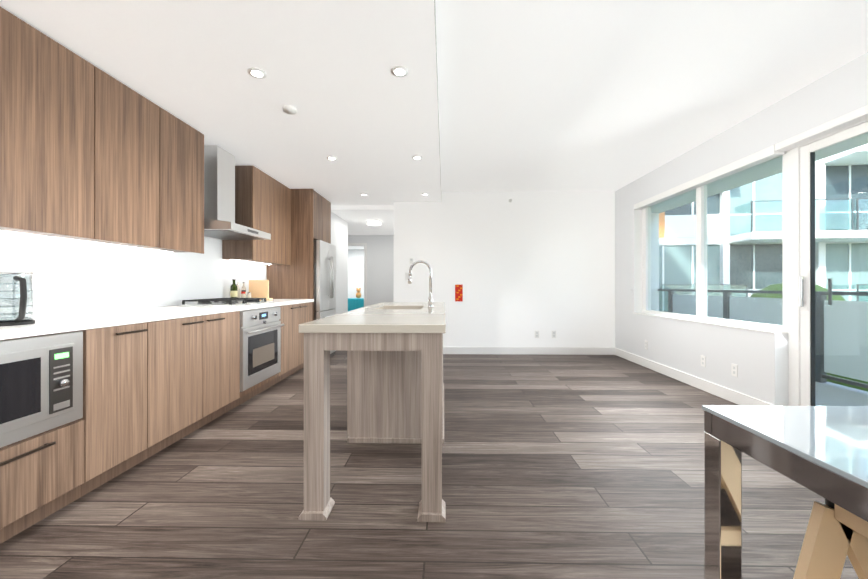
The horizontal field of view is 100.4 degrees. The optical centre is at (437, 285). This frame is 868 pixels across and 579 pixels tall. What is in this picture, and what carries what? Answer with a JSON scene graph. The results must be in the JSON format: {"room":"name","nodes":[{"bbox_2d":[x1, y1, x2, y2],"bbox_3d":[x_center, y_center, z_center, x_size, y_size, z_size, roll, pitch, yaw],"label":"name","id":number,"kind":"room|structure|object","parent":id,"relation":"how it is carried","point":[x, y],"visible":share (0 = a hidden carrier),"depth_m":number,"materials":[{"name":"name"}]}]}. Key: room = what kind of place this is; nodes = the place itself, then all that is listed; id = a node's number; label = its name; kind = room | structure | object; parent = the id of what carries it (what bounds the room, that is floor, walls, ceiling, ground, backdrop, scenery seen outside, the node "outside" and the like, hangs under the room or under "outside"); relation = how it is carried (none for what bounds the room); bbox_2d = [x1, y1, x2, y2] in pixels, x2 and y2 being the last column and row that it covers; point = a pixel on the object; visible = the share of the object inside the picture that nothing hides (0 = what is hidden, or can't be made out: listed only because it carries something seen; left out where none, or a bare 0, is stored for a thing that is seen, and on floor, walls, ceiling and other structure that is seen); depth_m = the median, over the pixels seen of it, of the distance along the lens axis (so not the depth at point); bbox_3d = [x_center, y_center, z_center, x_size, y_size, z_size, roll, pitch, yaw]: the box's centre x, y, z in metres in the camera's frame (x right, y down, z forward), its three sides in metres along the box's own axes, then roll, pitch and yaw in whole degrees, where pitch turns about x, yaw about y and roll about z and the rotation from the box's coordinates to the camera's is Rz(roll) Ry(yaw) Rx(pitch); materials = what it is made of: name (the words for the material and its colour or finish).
{"room":"kitchen","nodes":[
{"label":"kitchen","id":0,"kind":"room"},
{"bbox_2d":[0,211,347,317],"bbox_3d":[-2.258,-0.202,1.924,0.730,2.600,10.650,0,0,1],"label":"wall","id":1,"kind":"structure","parent":0,"point":[67,277],"depth_m":2.77,"materials":[{"name":"white paint"}]},
{"bbox_2d":[0,7,99,238],"bbox_3d":[-2.247,-0.810,1.939,0.344,1.034,0.500,0,0,1],"label":"upper cabinet","id":2,"kind":"object","parent":1,"relation":"attached to","point":[91,154],"depth_m":1.92,"materials":[{"name":"laminate"}]},
{"bbox_2d":[58,70,163,246],"bbox_3d":[-2.238,-0.809,2.439,0.344,1.034,0.500,0,0,1],"label":"upper cabinet","id":3,"kind":"object","parent":1,"relation":"attached to","point":[131,125],"depth_m":2.43,"materials":[{"name":"laminate"}]},
{"bbox_2d":[125,110,207,253],"bbox_3d":[-2.229,-0.809,2.939,0.344,1.034,0.500,0,0,1],"label":"upper cabinet","id":4,"kind":"object","parent":1,"relation":"attached to","point":[185,151],"depth_m":2.94,"materials":[{"name":"laminate"}]},
{"bbox_2d":[208,145,235,230],"bbox_3d":[-2.243,-0.969,3.599,0.291,0.736,0.290,0,0,1],"label":"range hood","id":5,"kind":"object","parent":1,"relation":"attached to","point":[221,163],"depth_m":3.48,"materials":[{"name":"metal"}]},
{"bbox_2d":[220,165,275,262],"bbox_3d":[-2.205,-0.807,4.248,0.344,1.034,0.498,0,0,1],"label":"upper cabinet","id":6,"kind":"object","parent":1,"relation":"attached to","point":[253,240],"depth_m":4.00,"materials":[{"name":"laminate"}]},
{"bbox_2d":[260,180,291,266],"bbox_3d":[-2.195,-0.807,4.745,0.344,1.034,0.497,0,0,1],"label":"upper cabinet","id":7,"kind":"object","parent":1,"relation":"attached to","point":[283,193],"depth_m":4.78,"materials":[{"name":"laminate"}]},
{"bbox_2d":[292,189,323,242],"bbox_3d":[-2.037,-0.992,5.210,0.644,0.664,0.387,0,0,1],"label":"upper cabinet","id":8,"kind":"object","parent":1,"relation":"attached to","point":[307,205],"depth_m":4.99,"materials":[{"name":"laminate"}]},
{"bbox_2d":[292,199,330,246],"bbox_3d":[-2.030,-0.991,5.597,0.644,0.664,0.387,0,0,1],"label":"upper cabinet","id":9,"kind":"object","parent":1,"relation":"attached to","point":[327,205],"depth_m":5.57,"materials":[{"name":"laminate"}]},
{"bbox_2d":[0,0,440,248],"bbox_3d":[-2.076,-1.384,4.697,4.233,0.229,15.800,0,0,1],"label":"ceiling","id":10,"kind":"structure","parent":0,"point":[366,118],"depth_m":2.35,"materials":[{"name":"white paint"}]},
{"bbox_2d":[247,67,266,78],"bbox_3d":[-1.137,-1.337,2.279,0.110,0.009,0.110,0,0,1],"label":"recessed light","id":11,"kind":"object","parent":10,"relation":"in","point":[256,72],"visible":1,"depth_m":2.27,"materials":[{"name":"white"}]},
{"bbox_2d":[283,105,296,114],"bbox_3d":[-1.118,-1.329,2.739,0.100,0.024,0.100,0,0,1],"label":"smoke detector","id":12,"kind":"object","parent":10,"relation":"attached to","point":[289,109],"visible":1,"depth_m":2.72,"materials":[{"name":"white plastic"}]},
{"bbox_2d":[326,156,336,159],"bbox_3d":[-1.109,-1.335,3.799,0.110,0.009,0.110,0,0,1],"label":"recessed light","id":13,"kind":"object","parent":10,"relation":"in","point":[331,158],"visible":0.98,"depth_m":3.79,"materials":[{"name":"white"}]},
{"bbox_2d":[366,220,381,225],"bbox_3d":[-1.248,-1.235,7.132,0.300,0.065,0.300,0,0,1],"label":"light","id":14,"kind":"object","parent":10,"relation":"attached to","point":[374,222],"visible":1,"depth_m":7.03,"materials":[{"name":"white"}]},
{"bbox_2d":[391,66,407,76],"bbox_3d":[-0.237,-1.337,2.263,0.110,0.009,0.110,0,0,1],"label":"recessed light","id":15,"kind":"object","parent":10,"relation":"in","point":[399,71],"visible":1,"depth_m":2.25,"materials":[{"name":"white"}]},
{"bbox_2d":[412,155,422,159],"bbox_3d":[-0.209,-1.335,3.783,0.110,0.009,0.110,0,0,1],"label":"recessed light","id":16,"kind":"object","parent":10,"relation":"in","point":[417,157],"visible":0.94,"depth_m":3.77,"materials":[{"name":"white"}]},
{"bbox_2d":[348,235,393,305],"bbox_3d":[-2.521,-0.195,9.160,2.820,2.600,0.150,0,0,1],"label":"wall","id":17,"kind":"structure","parent":0,"point":[380,268],"depth_m":9.06,"materials":[{"name":"white paint"}]},
{"bbox_2d":[348,243,366,306],"bbox_3d":[-2.252,0.019,9.092,0.960,2.170,0.014,0,0,1],"label":"door frame","id":18,"kind":"structure","parent":17,"relation":"attached to","point":[365,268],"depth_m":9.08,"materials":[{"name":"white"}]},
{"bbox_2d":[0,351,858,578],"bbox_3d":[-0.566,1.131,4.767,7.250,0.060,16.400,0,0,1],"label":"floor","id":19,"kind":"structure","parent":0,"point":[572,466],"depth_m":1.86,"materials":[{"name":"brown wood"}]},
{"bbox_2d":[0,327,95,543],"bbox_3d":[-2.092,0.659,1.488,0.670,0.875,0.686,0,0,1],"label":"base cabinet","id":20,"kind":"object","parent":19,"relation":"on","point":[48,378],"depth_m":1.64,"materials":[{"name":"laminate"}]},
{"bbox_2d":[0,299,311,334],"bbox_3d":[-2.085,0.202,2.130,0.661,0.039,5.730,0,0,1],"label":"countertop","id":21,"kind":"structure","parent":20,"relation":"on","point":[98,318],"depth_m":2.28,"materials":[{"name":"white stone"}]},
{"bbox_2d":[0,272,34,325],"bbox_3d":[-1.951,0.060,1.673,0.228,0.243,0.164,0,0,1],"label":"kettle","id":22,"kind":"object","parent":21,"relation":"on","point":[22,305],"visible":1,"depth_m":1.65,"materials":[{"name":"black glass"}]},
{"bbox_2d":[230,279,250,297],"bbox_3d":[-2.259,0.058,4.179,0.157,0.251,0.312,0,0,1],"label":"bottles","id":23,"kind":"object","parent":21,"relation":"on","point":[234,290],"visible":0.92,"depth_m":4.12,"materials":[{"name":"green glass"}]},
{"bbox_2d":[249,280,272,300],"bbox_3d":[-2.177,0.060,4.432,0.280,0.249,0.090,0,0,1],"label":"cutting boards","id":24,"kind":"object","parent":21,"relation":"on","point":[258,288],"visible":0.79,"depth_m":4.40,"materials":[{"name":"brown wood"}]},
{"bbox_2d":[96,319,155,487],"bbox_3d":[-2.082,0.660,2.023,0.670,0.875,0.384,0,0,1],"label":"base cabinet","id":25,"kind":"object","parent":19,"relation":"on","point":[125,352],"depth_m":2.06,"materials":[{"name":"laminate"}]},
{"bbox_2d":[156,307,243,452],"bbox_3d":[-2.070,0.661,2.716,0.670,0.875,1.003,0,0,1],"label":"base cabinet","id":26,"kind":"object","parent":19,"relation":"on","point":[200,358],"depth_m":2.64,"materials":[{"name":"laminate"}]},
{"bbox_2d":[244,303,283,401],"bbox_3d":[-2.053,0.661,3.594,0.670,0.875,0.754,0,0,1],"label":"oven","id":27,"kind":"object","parent":19,"relation":"on","point":[263,326],"depth_m":3.58,"materials":[{"name":"metal"}]},
{"bbox_2d":[284,299,313,378],"bbox_3d":[-2.037,0.662,4.483,0.670,0.875,1.023,0,0,1],"label":"base cabinet","id":28,"kind":"object","parent":19,"relation":"on","point":[295,314],"depth_m":4.41,"materials":[{"name":"laminate"}]},
{"bbox_2d":[314,240,337,356],"bbox_3d":[-1.954,0.234,5.393,0.782,1.735,0.740,0,0,1],"label":"fridge","id":29,"kind":"object","parent":19,"relation":"on","point":[324,279],"visible":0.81,"depth_m":5.20,"materials":[{"name":"silver metal"}]},
{"bbox_2d":[348,298,355,310],"bbox_3d":[-2.704,0.757,11.425,0.370,0.700,0.464,0,0,1],"label":"base cabinet","id":30,"kind":"object","parent":19,"relation":"on","point":[355,303],"depth_m":11.19,"materials":[{"name":"teal paint"}]},
{"bbox_2d":[356,288,360,297],"bbox_3d":[-2.489,0.239,11.404,0.180,0.334,0.144,0,0,1],"label":"bear","id":31,"kind":"object","parent":30,"relation":"on","point":[358,293],"visible":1,"depth_m":11.36},
{"bbox_2d":[356,298,363,308],"bbox_3d":[-2.334,0.757,11.418,0.370,0.700,0.464,0,0,1],"label":"base cabinet","id":32,"kind":"object","parent":19,"relation":"on","point":[359,301],"depth_m":11.19,"materials":[{"name":"teal paint"}]},
{"bbox_2d":[298,332,445,521],"bbox_3d":[-0.285,0.662,2.819,0.688,0.874,2.270,0,0,1],"label":"kitchen island","id":33,"kind":"object","parent":19,"relation":"on","point":[395,386],"depth_m":1.71,"materials":[{"name":"beige wood"}]},
{"bbox_2d":[299,304,445,331],"bbox_3d":[-0.285,0.204,2.822,0.688,0.040,2.276,0,0,1],"label":"island countertop","id":34,"kind":"structure","parent":33,"relation":"on","point":[376,317],"depth_m":1.88,"materials":[{"name":"beige stone"}]},
{"bbox_2d":[408,260,433,307],"bbox_3d":[-0.139,-0.014,3.009,0.219,0.397,0.118,0,0,1],"label":"faucet","id":35,"kind":"object","parent":34,"relation":"on","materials":[{"name":"silver metal"}]},
{"bbox_2d":[702,405,867,578],"bbox_3d":[1.494,0.720,0.104,1.500,0.752,1.850,0,0,1],"label":"dining table","id":36,"kind":"object","parent":19,"relation":"on","point":[822,451],"visible":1,"depth_m":0.92,"materials":[{"name":"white glass"}]},
{"bbox_2d":[793,498,867,578],"bbox_3d":[0.930,0.762,0.574,0.555,0.676,0.458,0,0,1],"label":"chair","id":37,"kind":"object","parent":19,"relation":"on","point":[835,535],"visible":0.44,"depth_m":0.77,"materials":[{"name":"beige wood"}]},
{"bbox_2d":[394,191,614,346],"bbox_3d":[1.188,-0.199,5.886,3.785,2.600,0.200,0,0,1],"label":"wall","id":38,"kind":"structure","parent":0,"point":[522,267],"depth_m":5.77,"materials":[{"name":"white paint"}]},
{"bbox_2d":[455,285,462,300],"bbox_3d":[0.343,0.121,5.797,0.120,0.270,0.007,0,0,1],"label":"picture","id":39,"kind":"object","parent":38,"relation":"attached to","point":[458,292],"visible":1,"depth_m":5.79,"materials":[{"name":"red"}]},
{"bbox_2d":[443,347,613,354],"bbox_3d":[1.060,1.044,5.778,3.534,0.115,0.017,0,0,1],"label":"baseboard","id":40,"kind":"structure","parent":38,"relation":"attached to","point":[446,350],"depth_m":5.76,"materials":[{"name":"white wood"}]},
{"bbox_2d":[436,0,867,191],"bbox_3d":[-0.591,-1.599,4.770,7.400,0.200,16.400,0,0,1],"label":"ceiling","id":41,"kind":"structure","parent":0,"point":[567,95],"depth_m":2.60,"materials":[{"name":"white paint"}]},
{"bbox_2d":[615,52,867,405],"bbox_3d":[2.870,-0.203,1.230,0.250,2.600,9.050,0,0,1],"label":"wall","id":42,"kind":"structure","parent":0,"point":[760,359],"depth_m":3.50,"materials":[{"name":"white paint"}]},
{"bbox_2d":[614,347,774,405],"bbox_3d":[2.794,1.043,4.351,0.013,0.115,2.749,0,0,1],"label":"baseboard","id":43,"kind":"structure","parent":42,"relation":"attached to","point":[735,397],"depth_m":3.88,"materials":[{"name":"white wood"}]},
{"bbox_2d":[701,355,705,366],"bbox_3d":[2.788,0.795,3.796,0.006,0.115,0.070,0,0,1],"label":"electrical outlet","id":44,"kind":"object","parent":42,"relation":"attached to","point":[703,361],"visible":1,"depth_m":3.79,"materials":[{"name":"white plastic"}]},
{"bbox_2d":[731,364,737,376],"bbox_3d":[2.781,0.794,3.386,0.006,0.115,0.070,0,0,1],"label":"electrical outlet","id":45,"kind":"object","parent":42,"relation":"attached to","point":[734,369],"visible":1,"depth_m":3.38,"materials":[{"name":"white plastic"}]},
{"bbox_2d":[631,105,867,405],"bbox_3d":[2.881,-0.052,3.097,0.227,2.299,4.285,0,0,1],"label":"window","id":46,"kind":"structure","parent":42,"relation":"in","point":[796,153],"depth_m":2.95,"materials":[{"name":"white"}]},
{"bbox_2d":[651,213,654,309],"bbox_3d":[3.851,-0.177,7.503,1.380,2.640,0.030,0,0,1],"label":"window frame","id":47,"kind":"structure","parent":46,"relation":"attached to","point":[653,228],"depth_m":7.48,"materials":[{"name":"white metal"}]},
{"label":"outside","id":48,"kind":"structure","parent":0,"visible":0},
{"bbox_3d":[15.194,15.210,14.666,150.000,0.200,150.000,0,0,1],"label":"ground","id":49,"kind":"structure","parent":48,"visible":0},
{"bbox_2d":[659,144,867,311],"bbox_3d":[20.410,1.611,16.410,31.120,27.000,9.500,0,0,7],"label":"building","id":50,"kind":"structure","parent":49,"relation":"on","point":[855,213],"depth_m":13.98,"materials":[{"name":"white"}]},
{"bbox_2d":[750,283,867,391],"bbox_3d":[14.631,7.252,7.666,18.460,15.702,10.557,0,0,1],"label":"tree","id":51,"kind":"object","parent":49,"relation":"on","point":[780,287],"depth_m":8.67,"materials":[{"name":"green plant"}]},
{"bbox_3d":[-1.695,2.325,3.986,12.620,25.550,24.000,0,0,1],"label":"building","id":52,"kind":"object","parent":49,"relation":"on","visible":0},
{"bbox_2d":[651,133,867,405],"bbox_3d":[3.783,-0.228,1.388,1.570,3.050,15.000,0,0,1],"label":"balcony slab","id":53,"kind":"object","parent":52,"relation":"attached to","point":[850,397],"depth_m":4.20,"materials":[{"name":"grey concrete"}]},
{"bbox_2d":[655,213,867,388],"bbox_3d":[4.467,-0.183,1.375,0.070,2.640,15.000,0,0,1],"label":"balcony railing","id":54,"kind":"object","parent":53,"relation":"on","point":[772,312],"depth_m":4.23,"materials":[{"name":"clear glass"}]}
]}

